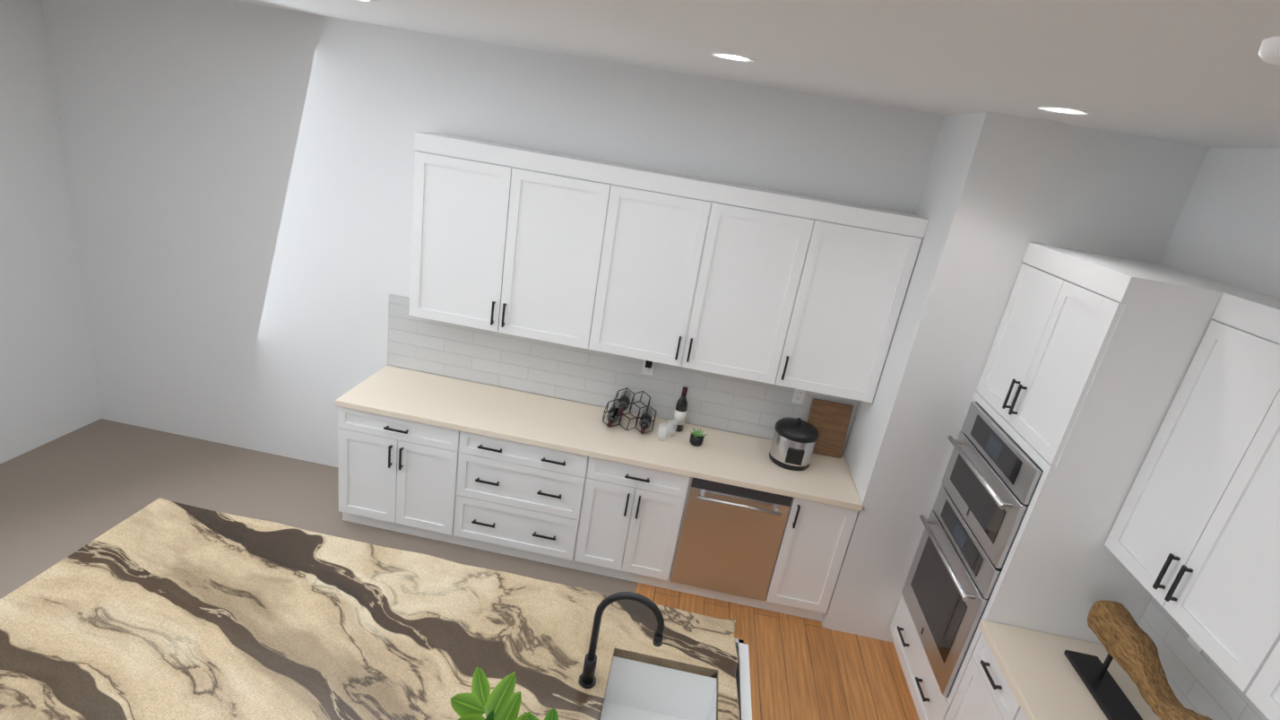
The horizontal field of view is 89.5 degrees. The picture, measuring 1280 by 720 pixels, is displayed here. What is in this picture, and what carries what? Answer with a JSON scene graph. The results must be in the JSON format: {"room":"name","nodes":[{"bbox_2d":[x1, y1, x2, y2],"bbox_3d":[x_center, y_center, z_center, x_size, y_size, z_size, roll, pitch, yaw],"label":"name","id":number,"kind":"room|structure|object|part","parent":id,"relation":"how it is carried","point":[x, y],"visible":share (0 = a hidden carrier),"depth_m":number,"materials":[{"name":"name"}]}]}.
{"room":"kitchen","nodes":[
{"label":"kitchen","id":0,"kind":"room"},
{"bbox_2d":[0,0,101,464],"bbox_3d":[-4.457,0.247,0.894,0.150,3.060,7.950,11,20,4],"label":"wall","id":1,"kind":"structure","parent":0,"point":[48,392],"depth_m":4.27,"materials":[{"name":"paint"}]},
{"bbox_2d":[0,418,919,719],"bbox_3d":[-1.441,2.332,1.225,6.800,0.100,7.950,11,20,4],"label":"floor","id":2,"kind":"structure","parent":0,"point":[64,496],"depth_m":4.12,"materials":[{"name":"beige wood"}]},
{"bbox_2d":[0,498,752,719],"bbox_3d":[-0.954,1.382,1.931,2.616,1.337,1.870,11,20,4],"label":"kitchen island","id":3,"kind":"object","parent":2,"relation":"on","point":[160,609],"visible":1,"depth_m":2.29,"materials":[{"name":"beige stone"}]},
{"bbox_2d":[450,665,558,719],"bbox_3d":[-0.260,1.097,1.410,0.464,0.572,0.508,11,20,4],"label":"plant","id":4,"kind":"object","parent":3,"relation":"on","point":[502,701],"visible":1,"depth_m":1.54,"materials":[{"name":"green plant"}]},
{"bbox_2d":[578,591,665,689],"bbox_3d":[-0.049,0.927,2.219,0.257,0.407,0.177,11,20,4],"label":"faucet","id":5,"kind":"object","parent":3,"relation":"on","point":[594,662],"depth_m":2.19,"materials":[{"name":"black metal"}]},
{"bbox_2d":[548,649,722,719],"bbox_3d":[0.028,1.379,2.100,0.434,0.246,0.784,11,20,4],"label":"sink","id":6,"kind":"object","parent":3,"relation":"in","point":[637,688],"depth_m":2.45,"materials":[{"name":"white ceramic"}]},
{"bbox_3d":[0.263,1.774,1.923,0.020,0.772,1.704,11,20,4],"label":"panel","id":7,"kind":"part","parent":3,"relation":"part of","materials":[{"name":"white paint"}]},
{"bbox_2d":[337,406,459,543],"bbox_3d":[-1.501,0.649,4.372,0.780,0.876,0.635,11,20,4],"label":"base cabinet","id":8,"kind":"object","parent":2,"relation":"on","point":[396,474],"depth_m":4.07,"materials":[{"name":"white paint"}]},
{"bbox_2d":[335,364,862,510],"bbox_3d":[-0.247,0.455,4.127,3.198,0.039,0.647,11,20,4],"label":"countertop","id":9,"kind":"structure","parent":8,"relation":"on","point":[730,458],"depth_m":4.02,"materials":[{"name":"beige stone"}]},
{"bbox_2d":[602,387,656,433],"bbox_3d":[-0.061,0.327,4.176,0.328,0.223,0.305,11,20,4],"label":"wine rack","id":10,"kind":"object","parent":9,"relation":"on","point":[618,409],"visible":1,"depth_m":4.14,"materials":[{"name":"black metal"}]},
{"bbox_2d":[657,423,669,441],"bbox_3d":[0.149,0.458,4.090,0.072,0.100,0.072,11,20,4],"label":"glass","id":11,"kind":"object","parent":9,"relation":"on","point":[664,435],"visible":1,"depth_m":4.08,"materials":[{"name":"white"}]},
{"bbox_2d":[665,418,677,436],"bbox_3d":[0.204,0.438,4.172,0.072,0.100,0.072,11,20,4],"label":"glass","id":12,"kind":"object","parent":9,"relation":"on","point":[671,428],"visible":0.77,"depth_m":4.17,"materials":[{"name":"white"}]},
{"bbox_2d":[672,386,687,432],"bbox_3d":[0.271,0.318,4.229,0.078,0.304,0.078,11,20,4],"label":"wine bottle","id":13,"kind":"object","parent":9,"relation":"on","point":[680,410],"visible":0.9,"depth_m":4.20,"materials":[{"name":"black glass"}]},
{"bbox_2d":[689,427,706,446],"bbox_3d":[0.366,0.493,4.101,0.106,0.096,0.122,11,20,4],"label":"succulent","id":14,"kind":"object","parent":9,"relation":"on","point":[696,438],"visible":0.98,"depth_m":4.08,"materials":[{"name":"green plant"}]},
{"bbox_2d":[769,417,819,470],"bbox_3d":[0.969,0.506,4.053,0.272,0.290,0.276,11,20,4],"label":"slow cooker","id":15,"kind":"object","parent":9,"relation":"on","point":[793,444],"visible":1,"depth_m":3.96,"materials":[{"name":"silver metal"}]},
{"bbox_2d":[807,397,853,458],"bbox_3d":[1.225,0.448,4.231,0.260,0.358,0.074,11,20,4],"label":"cutting board","id":16,"kind":"object","parent":9,"relation":"on","point":[829,420],"visible":0.71,"depth_m":4.22,"materials":[{"name":"brown wood"}]},
{"bbox_2d":[452,430,603,570],"bbox_3d":[-0.727,0.796,4.324,0.928,0.876,0.635,11,20,4],"label":"base cabinet","id":17,"kind":"object","parent":2,"relation":"on","point":[514,498],"depth_m":4.02,"materials":[{"name":"white paint"}]},
{"bbox_2d":[585,458,692,589],"bbox_3d":[-0.030,0.929,4.280,0.621,0.876,0.635,11,20,4],"label":"base cabinet","id":18,"kind":"object","parent":2,"relation":"on","point":[639,513],"depth_m":3.98,"materials":[{"name":"white paint"}]},
{"bbox_2d":[671,476,807,611],"bbox_3d":[0.572,1.043,4.242,0.737,0.876,0.635,11,20,4],"label":"dishwasher","id":19,"kind":"object","parent":2,"relation":"on","point":[741,545],"depth_m":3.93,"materials":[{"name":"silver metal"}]},
{"bbox_2d":[775,500,858,621],"bbox_3d":[1.062,1.136,4.212,0.387,0.876,0.635,11,20,4],"label":"base cabinet","id":20,"kind":"object","parent":2,"relation":"on","point":[823,539],"depth_m":3.91,"materials":[{"name":"white paint"}]},
{"bbox_2d":[944,632,1027,719],"bbox_3d":[1.707,1.866,2.505,0.651,0.875,1.189,11,20,4],"label":"base cabinet","id":21,"kind":"object","parent":2,"relation":"on","point":[984,691],"visible":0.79,"depth_m":2.85,"materials":[{"name":"white paint"}]},
{"bbox_2d":[977,619,1161,719],"bbox_3d":[1.777,1.441,2.348,0.632,0.039,1.192,11,20,4],"label":"countertop","id":22,"kind":"structure","parent":21,"relation":"on","point":[1044,680],"depth_m":2.66,"materials":[{"name":"beige stone"}]},
{"bbox_2d":[1063,600,1212,719],"bbox_3d":[1.873,1.264,2.341,0.135,0.323,0.830,11,20,4],"label":"driftwood sculpture","id":23,"kind":"object","parent":22,"relation":"on","point":[1125,639],"visible":1,"depth_m":2.50,"materials":[{"name":"brown wood"}]},
{"bbox_2d":[889,242,1279,719],"bbox_3d":[1.929,0.772,3.187,0.708,2.513,0.847,11,20,4],"label":"tall cabinet","id":24,"kind":"object","parent":2,"relation":"on","point":[1089,360],"visible":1,"depth_m":2.81,"materials":[{"name":"white paint"}]},
{"bbox_2d":[41,0,943,467],"bbox_3d":[-1.223,-0.483,4.376,5.495,3.060,0.165,11,20,4],"label":"wall","id":25,"kind":"structure","parent":0,"point":[240,181],"depth_m":4.13,"materials":[{"name":"paint"}]},
{"bbox_2d":[408,131,627,351],"bbox_3d":[-0.761,-0.724,3.983,1.228,1.108,0.281,11,20,4],"label":"upper cabinet","id":26,"kind":"object","parent":25,"relation":"attached to","point":[509,239],"depth_m":3.84,"materials":[{"name":"white paint"}]},
{"bbox_2d":[387,294,858,453],"bbox_3d":[-0.164,0.091,4.343,3.198,0.514,0.009,11,20,4],"label":"backsplash","id":27,"kind":"structure","parent":25,"relation":"attached to","point":[601,378],"depth_m":4.37,"materials":[{"name":"tile"}]},
{"bbox_2d":[641,359,655,375],"bbox_3d":[0.055,0.048,4.274,0.074,0.120,0.038,11,20,4],"label":"electrical outlet","id":28,"kind":"object","parent":27,"relation":"attached to","point":[648,366],"visible":0.75,"depth_m":4.29,"materials":[{"name":"white plastic"}]},
{"bbox_2d":[791,388,805,404],"bbox_3d":[1.042,0.230,4.227,0.074,0.120,0.007,11,20,4],"label":"electrical outlet","id":29,"kind":"object","parent":27,"relation":"attached to","point":[799,396],"visible":0.79,"depth_m":4.23,"materials":[{"name":"white plastic"}]},
{"bbox_2d":[598,164,835,386],"bbox_3d":[0.351,-0.513,3.913,1.284,1.108,0.281,11,20,4],"label":"upper cabinet","id":30,"kind":"object","parent":25,"relation":"attached to","point":[789,289],"depth_m":3.77,"materials":[{"name":"white paint"}]},
{"bbox_2d":[787,200,928,403],"bbox_3d":[1.184,-0.355,3.861,0.660,1.108,0.281,11,20,4],"label":"upper cabinet","id":31,"kind":"object","parent":25,"relation":"attached to","point":[869,255],"depth_m":3.72,"materials":[{"name":"white paint"}]},
{"bbox_2d":[226,0,1279,148],"bbox_3d":[-0.952,-0.601,0.156,6.800,0.100,7.950,11,20,4],"label":"ceiling","id":32,"kind":"structure","parent":0,"point":[1200,73],"depth_m":1.92,"materials":[{"name":"white paint"}]},
{"bbox_2d":[356,0,376,2],"bbox_3d":[-1.185,-1.499,2.667,0.176,0.004,0.176,11,20,4],"label":"recessed light","id":33,"kind":"object","parent":32,"relation":"in","point":[372,1],"visible":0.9,"depth_m":2.71,"materials":[{"name":"white"}]},
{"bbox_2d":[712,52,755,61],"bbox_3d":[0.374,-1.204,2.569,0.176,0.004,0.176,11,20,4],"label":"recessed light","id":34,"kind":"object","parent":32,"relation":"in","point":[732,56],"visible":0.96,"depth_m":2.55,"materials":[{"name":"white"}]},
{"bbox_2d":[1037,106,1089,114],"bbox_3d":[1.647,-0.971,2.513,0.176,0.004,0.176,11,20,4],"label":"recessed light","id":35,"kind":"object","parent":32,"relation":"in","point":[1065,110],"visible":0.96,"depth_m":2.50,"materials":[{"name":"white"}]},
{"bbox_2d":[1258,35,1279,65],"bbox_3d":[1.144,-0.529,1.111,0.124,0.030,0.124,11,20,4],"label":"smoke detector","id":36,"kind":"object","parent":32,"relation":"attached to","point":[1269,51],"visible":1,"depth_m":1.12,"materials":[{"name":"white plastic"}]},
{"bbox_2d":[821,112,1209,642],"bbox_3d":[1.926,0.224,3.878,1.005,3.060,0.800,11,20,4],"label":"wall","id":37,"kind":"structure","parent":0,"point":[999,193],"depth_m":3.30,"materials":[{"name":"paint"}]},
{"bbox_2d":[1158,147,1279,299],"bbox_3d":[2.064,1.484,0.486,0.150,3.060,7.950,11,20,4],"label":"wall","id":38,"kind":"structure","parent":0,"point":[1226,229],"depth_m":2.74,"materials":[{"name":"paint"}]},
{"bbox_2d":[1104,293,1279,719],"bbox_3d":[2.099,0.479,1.994,0.314,1.109,1.160,11,20,4],"label":"upper cabinet","id":39,"kind":"object","parent":38,"relation":"attached to","point":[1192,543],"visible":1,"depth_m":2.22,"materials":[{"name":"white paint"}]},
{"bbox_2d":[1137,595,1268,719],"bbox_3d":[2.072,0.997,0.477,0.009,2.141,4.349,11,20,4],"label":"backsplash","id":40,"kind":"structure","parent":38,"relation":"attached to","point":[1202,683],"depth_m":2.51,"materials":[{"name":"tile"}]},
{"bbox_2d":[1186,635,1202,653],"bbox_3d":[2.178,1.068,2.509,0.007,0.120,0.074,11,20,4],"label":"electrical outlet","id":41,"kind":"object","parent":40,"relation":"attached to","point":[1194,644],"visible":0.31,"depth_m":2.52,"materials":[{"name":"white plastic"}]}
]}

